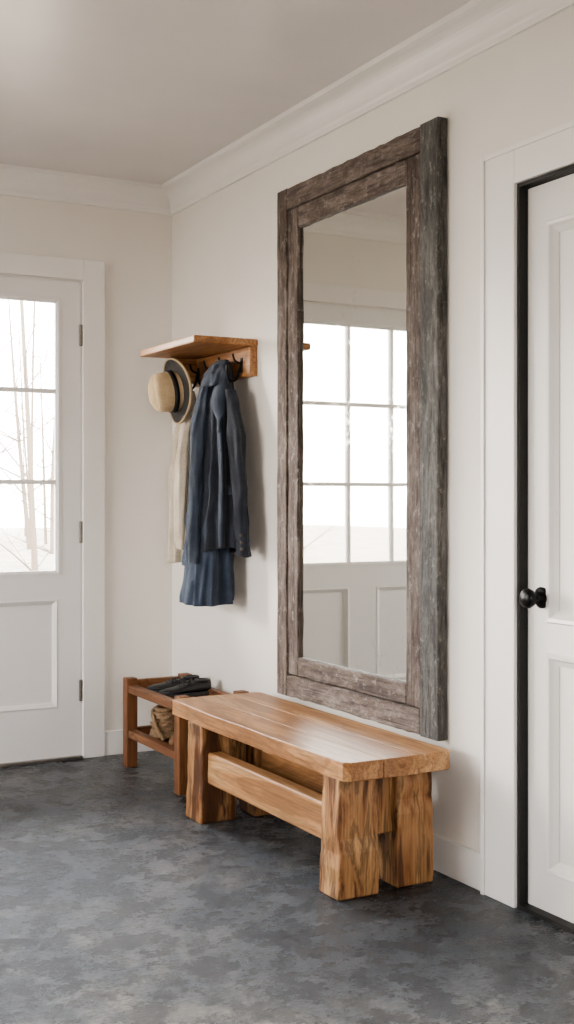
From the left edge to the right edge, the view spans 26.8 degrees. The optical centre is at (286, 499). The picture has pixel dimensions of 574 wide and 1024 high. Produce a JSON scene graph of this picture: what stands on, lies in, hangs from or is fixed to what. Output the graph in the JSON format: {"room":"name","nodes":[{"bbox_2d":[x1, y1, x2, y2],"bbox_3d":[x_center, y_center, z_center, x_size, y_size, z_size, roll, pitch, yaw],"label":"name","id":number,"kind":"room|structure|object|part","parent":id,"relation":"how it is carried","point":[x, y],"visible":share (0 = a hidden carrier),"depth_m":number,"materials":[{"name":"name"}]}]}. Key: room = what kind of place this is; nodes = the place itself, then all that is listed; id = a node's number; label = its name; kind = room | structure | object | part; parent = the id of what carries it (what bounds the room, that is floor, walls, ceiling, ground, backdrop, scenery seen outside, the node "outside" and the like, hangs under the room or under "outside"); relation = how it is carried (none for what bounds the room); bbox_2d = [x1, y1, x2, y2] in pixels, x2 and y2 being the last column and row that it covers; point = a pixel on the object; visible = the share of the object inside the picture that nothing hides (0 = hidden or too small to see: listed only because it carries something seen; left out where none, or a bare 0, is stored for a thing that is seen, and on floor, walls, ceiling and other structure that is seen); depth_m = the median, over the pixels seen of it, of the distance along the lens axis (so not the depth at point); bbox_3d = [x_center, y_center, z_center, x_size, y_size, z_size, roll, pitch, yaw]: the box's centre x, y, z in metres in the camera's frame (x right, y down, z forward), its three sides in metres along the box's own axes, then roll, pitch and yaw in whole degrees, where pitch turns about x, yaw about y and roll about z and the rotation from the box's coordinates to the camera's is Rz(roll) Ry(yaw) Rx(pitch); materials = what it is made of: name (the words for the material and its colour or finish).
{"room":"entryway","nodes":[
{"label":"entryway","id":0,"kind":"room"},
{"bbox_2d":[0,195,171,754],"bbox_3d":[-2.440,-0.145,4.899,4.525,2.690,0.160,0,0,-29],"label":"wall","id":1,"kind":"structure","parent":0,"point":[135,248],"depth_m":5.73,"materials":[{"name":"paint"}]},
{"bbox_2d":[0,276,79,762],"bbox_3d":[-1.595,0.089,5.288,1.415,2.198,0.045,0,0,-29],"label":"door","id":2,"kind":"structure","parent":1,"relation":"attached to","point":[46,733],"depth_m":5.57,"materials":[{"name":"paint"}]},
{"bbox_2d":[0,604,51,706],"bbox_3d":[-1.598,0.708,5.292,1.210,0.505,0.027,0,0,-29],"label":"panels","id":3,"kind":"object","parent":2,"relation":"attached to","point":[25,631],"visible":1,"depth_m":5.50,"materials":[{"name":"paint"}]},
{"bbox_2d":[0,387,55,483],"bbox_3d":[-1.594,-0.291,5.285,1.210,1.257,0.032,0,0,-29],"label":"muntins","id":4,"kind":"object","parent":2,"relation":"attached to","point":[2,389],"visible":1,"depth_m":5.50,"materials":[{"name":"paint"}]},
{"bbox_2d":[0,599,57,712],"bbox_3d":[-1.263,0.708,5.449,0.470,0.505,0.018,0,0,-29],"label":"trim","id":5,"kind":"structure","parent":2,"relation":"attached to","point":[54,602],"depth_m":5.55,"materials":[{"name":"paint"}]},
{"bbox_2d":[0,292,60,577],"bbox_3d":[-1.590,-0.291,5.277,1.238,1.285,0.030,0,0,-29],"label":"window frame","id":6,"kind":"structure","parent":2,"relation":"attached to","point":[6,296],"depth_m":5.56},
{"bbox_2d":[79,325,82,700],"bbox_3d":[-0.958,0.060,5.606,0.020,1.750,0.015,0,0,-29],"label":"hinges","id":7,"kind":"object","parent":2,"relation":"attached to","point":[80,326],"visible":1,"depth_m":5.60,"materials":[{"name":"metal"}]},
{"bbox_2d":[0,252,104,757],"bbox_3d":[-1.618,0.043,5.333,1.645,2.315,0.184,0,0,-29],"label":"door frame","id":8,"kind":"structure","parent":1,"relation":"attached to","point":[91,274],"depth_m":5.61,"materials":[{"name":"paint"}]},
{"bbox_2d":[105,729,153,755],"bbox_3d":[-2.398,1.143,4.821,4.205,0.115,0.016,0,0,-29],"label":"baseboard","id":9,"kind":"structure","parent":1,"relation":"attached to","point":[113,738],"depth_m":5.68,"materials":[{"name":"paint"}]},
{"bbox_2d":[0,0,471,184],"bbox_3d":[-0.729,-1.550,1.760,4.525,0.120,7.309,0,0,-29],"label":"ceiling","id":10,"kind":"structure","parent":0,"point":[146,91],"depth_m":4.16,"materials":[{"name":"paint"}]},
{"bbox_2d":[0,750,573,1023],"bbox_3d":[-0.729,1.250,1.760,4.525,0.100,7.309,0,0,-29],"label":"floor","id":11,"kind":"structure","parent":0,"point":[118,906],"depth_m":3.36,"materials":[{"name":"concrete"}]},
{"bbox_2d":[0,755,82,767],"bbox_3d":[-1.617,1.193,5.331,1.425,0.014,0.190,0,0,-29],"label":"threshold","id":12,"kind":"object","parent":11,"relation":"on","point":[76,757],"visible":0.47,"depth_m":5.50,"materials":[{"name":"metal"}]},
{"bbox_2d":[123,673,248,795],"bbox_3d":[-0.449,1.000,5.242,0.320,0.400,0.635,0,0,-29],"label":"shoe rack","id":13,"kind":"object","parent":11,"relation":"on","point":[133,687],"depth_m":5.25,"materials":[{"name":"brown wood"}]},
{"bbox_3d":[-0.522,0.975,5.319,0.176,0.145,0.175,0,0,-29],"label":"rope coil","id":14,"kind":"part","parent":13,"relation":"part of","materials":[{"name":"beige fabric"}]},
{"bbox_2d":[168,735,173,745],"bbox_3d":[-0.366,0.993,5.121,0.252,0.123,0.211,0,0,-29],"label":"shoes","id":15,"kind":"object","parent":13,"relation":"in","point":[171,740],"visible":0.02,"depth_m":5.10,"materials":[{"name":"leather"}]},
{"bbox_2d":[147,675,210,697],"bbox_3d":[-0.478,0.818,5.329,0.243,0.073,0.230,0,0,-29],"label":"shoes","id":16,"kind":"object","parent":13,"relation":"on","point":[189,685],"visible":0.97,"depth_m":5.27,"materials":[{"name":"leather"}]},
{"bbox_2d":[172,692,449,900],"bbox_3d":[0.027,0.990,4.232,0.403,0.421,1.317,0,0,-29],"label":"wooden bench","id":17,"kind":"object","parent":11,"relation":"on","point":[364,790],"visible":1,"depth_m":3.82,"materials":[{"name":"brown wood"}]},
{"bbox_3d":[-0.285,1.018,4.553,0.156,0.364,0.142,0,0,-29],"label":"leg","id":18,"kind":"part","parent":17,"relation":"part of","materials":[{"name":"brown wood"}]},
{"bbox_3d":[-0.190,0.935,4.609,0.110,0.199,0.055,0,0,-29],"label":"cross rail","id":19,"kind":"part","parent":17,"relation":"part of","materials":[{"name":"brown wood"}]},
{"bbox_3d":[-0.093,1.018,4.659,0.148,0.364,0.140,0,0,-29],"label":"leg","id":20,"kind":"part","parent":17,"relation":"part of","materials":[{"name":"brown wood"}]},
{"bbox_3d":[0.190,1.018,3.685,0.149,0.364,0.120,0,0,-29],"label":"leg","id":21,"kind":"part","parent":17,"relation":"part of","materials":[{"name":"brown wood"}]},
{"bbox_3d":[0.276,0.935,3.755,0.110,0.199,0.050,0,0,-29],"label":"cross rail","id":22,"kind":"part","parent":17,"relation":"part of","materials":[{"name":"brown wood"}]},
{"bbox_3d":[0.371,1.018,3.809,0.142,0.364,0.126,0,0,-29],"label":"leg","id":23,"kind":"part","parent":17,"relation":"part of","materials":[{"name":"brown wood"}]},
{"bbox_2d":[519,903,573,933],"bbox_3d":[0.963,1.194,3.200,0.175,0.013,0.864,0,0,-29],"label":"threshold","id":24,"kind":"object","parent":11,"relation":"on","point":[528,908],"visible":0.4,"depth_m":3.44,"materials":[{"name":"black metal"}]},
{"bbox_2d":[172,6,573,851],"bbox_3d":[1.187,-0.145,2.805,0.160,2.690,6.989,0,0,-29],"label":"wall","id":25,"kind":"structure","parent":0,"point":[224,244],"depth_m":3.97,"materials":[{"name":"paint"}]},
{"bbox_2d":[140,335,256,388],"bbox_3d":[-0.391,-0.584,5.225,0.292,0.176,0.590,0,0,-29],"label":"coat rack","id":26,"kind":"object","parent":25,"relation":"attached to","point":[197,353],"visible":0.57,"depth_m":5.13,"materials":[{"name":"brown wood"}]},
{"bbox_2d":[148,358,192,423],"bbox_3d":[-0.532,-0.484,5.347,0.146,0.294,0.286,0,0,-29],"label":"hat","id":27,"kind":"object","parent":26,"relation":"hanging from","point":[170,390],"visible":1,"depth_m":5.29,"materials":[{"name":"wicker"}]},
{"bbox_3d":[-0.539,-0.481,5.344,0.132,0.183,0.168,0,0,-29],"label":"crown","id":28,"kind":"part","parent":27,"relation":"part of","materials":[{"name":"wicker"}]},
{"bbox_2d":[166,391,196,562],"bbox_3d":[-0.452,-0.104,5.388,0.169,0.772,0.203,0,0,-29],"label":"scarf","id":29,"kind":"object","parent":26,"relation":"hanging from","point":[179,470],"visible":0.62,"depth_m":5.32,"materials":[{"name":"fabric"}]},
{"bbox_2d":[140,335,256,358],"bbox_3d":[-0.391,-0.657,5.225,0.292,0.030,0.590,0,0,-29],"label":"shelf","id":30,"kind":"object","parent":26,"relation":"attached to","point":[194,346],"depth_m":5.11,"materials":[{"name":"brown wood"}]},
{"bbox_2d":[179,360,251,606],"bbox_3d":[-0.300,-0.074,5.088,0.214,1.042,0.445,0,0,-29],"label":"jacket","id":31,"kind":"object","parent":26,"relation":"hanging from","point":[217,516],"visible":1,"depth_m":5.05,"materials":[{"name":"fabric"}]},
{"bbox_3d":[-0.278,-0.580,5.287,0.035,0.124,0.582,0,0,-29],"label":"rail","id":32,"kind":"part","parent":26,"relation":"part of","materials":[{"name":"brown wood"}]},
{"bbox_3d":[-0.192,-0.568,5.089,0.004,0.065,0.020,0,0,-29],"label":"hook plate","id":33,"kind":"part","parent":26,"relation":"part of","materials":[{"name":"black metal"}]},
{"bbox_2d":[0,0,573,215],"bbox_3d":[-0.729,-1.433,1.760,4.205,0.115,6.989,0,0,-29],"label":"trim","id":34,"kind":"structure","parent":25,"relation":"attached to","point":[473,29],"depth_m":4.51,"materials":[{"name":"paint"}]},
{"bbox_2d":[277,116,446,740],"bbox_3d":[0.235,-0.228,4.336,0.040,1.995,1.096,0,0,-29],"label":"wall mirror","id":35,"kind":"object","parent":25,"relation":"attached to","point":[362,241],"visible":1,"depth_m":4.25,"materials":[{"name":"brown wood"}]},
{"bbox_3d":[0.232,0.647,4.353,0.030,0.074,0.738,0,0,-29],"label":"rail","id":36,"kind":"part","parent":35,"relation":"part of","materials":[{"name":"brown wood"}]},
{"bbox_3d":[0.232,-1.097,4.353,0.030,0.084,0.738,0,0,-29],"label":"rail","id":37,"kind":"part","parent":35,"relation":"part of","materials":[{"name":"brown wood"}]},
{"bbox_3d":[0.231,0.727,4.346,0.037,0.087,0.910,0,0,-29],"label":"rail","id":38,"kind":"part","parent":35,"relation":"part of","materials":[{"name":"brown wood"}]},
{"bbox_3d":[0.231,-1.181,4.346,0.037,0.085,0.910,0,0,-29],"label":"rail","id":39,"kind":"part","parent":35,"relation":"part of","materials":[{"name":"brown wood"}]},
{"bbox_2d":[301,186,406,680],"bbox_3d":[0.235,-0.223,4.355,0.010,1.669,0.742,0,0,-29],"label":"mirror glass","id":40,"kind":"object","parent":35,"relation":"on","point":[354,251],"depth_m":4.32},
{"bbox_2d":[433,833,479,890],"bbox_3d":[1.114,1.143,2.756,0.016,0.115,6.973,0,0,-29],"label":"baseboard","id":41,"kind":"structure","parent":25,"relation":"attached to","point":[457,861],"depth_m":3.80,"materials":[{"name":"paint"}]},
{"bbox_2d":[480,120,573,907],"bbox_3d":[0.959,0.077,3.199,0.184,2.245,1.190,0,0,-29],"label":"door frame","id":42,"kind":"structure","parent":25,"relation":"attached to","point":[503,173],"depth_m":3.56,"materials":[{"name":"paint"}]},
{"bbox_2d":[528,174,573,923],"bbox_3d":[0.935,0.137,3.185,0.045,2.103,0.860,0,0,-29],"label":"door","id":43,"kind":"structure","parent":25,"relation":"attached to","point":[552,894],"depth_m":3.51,"materials":[{"name":"paint"}]},
{"bbox_2d":[519,587,546,607],"bbox_3d":[0.709,0.283,3.479,0.071,0.062,0.062,0,0,-29],"label":"handle","id":44,"kind":"object","parent":43,"relation":"attached to","point":[528,598],"visible":1,"depth_m":3.47,"materials":[{"name":"black metal"}]},
{"bbox_2d":[546,213,573,626],"bbox_3d":[0.918,-0.225,3.177,0.024,1.162,0.692,0,0,-29],"label":"trim","id":45,"kind":"structure","parent":43,"relation":"attached to","point":[555,226],"depth_m":3.46,"materials":[{"name":"paint"}]},
{"bbox_2d":[546,653,573,882],"bbox_3d":[0.918,0.757,3.177,0.024,0.637,0.692,0,0,-29],"label":"trim","id":46,"kind":"structure","parent":43,"relation":"attached to","point":[554,662],"depth_m":3.46,"materials":[{"name":"paint"}]},
{"bbox_2d":[560,228,573,867],"bbox_3d":[0.937,0.135,3.188,0.019,1.870,0.680,0,0,-29],"label":"panels","id":47,"kind":"object","parent":43,"relation":"attached to","point":[566,236],"visible":0.5,"depth_m":3.43,"materials":[{"name":"paint"}]},
{"label":"outside","id":48,"kind":"structure","parent":0,"visible":0},
{"bbox_2d":[0,527,53,571],"bbox_3d":[-7.180,1.425,13.170,60.000,0.050,90.000,0,0,-29],"label":"lawn","id":49,"kind":"structure","parent":48,"point":[7,560],"depth_m":32.16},
{"bbox_2d":[0,299,53,570],"bbox_3d":[-13.316,-3.291,34.234,31.530,9.434,35.640,0,0,-29],"label":"bare trees","id":50,"kind":"object","parent":49,"relation":"on","point":[29,518],"visible":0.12,"depth_m":26.72,"materials":[{"name":"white plant"}]}
]}

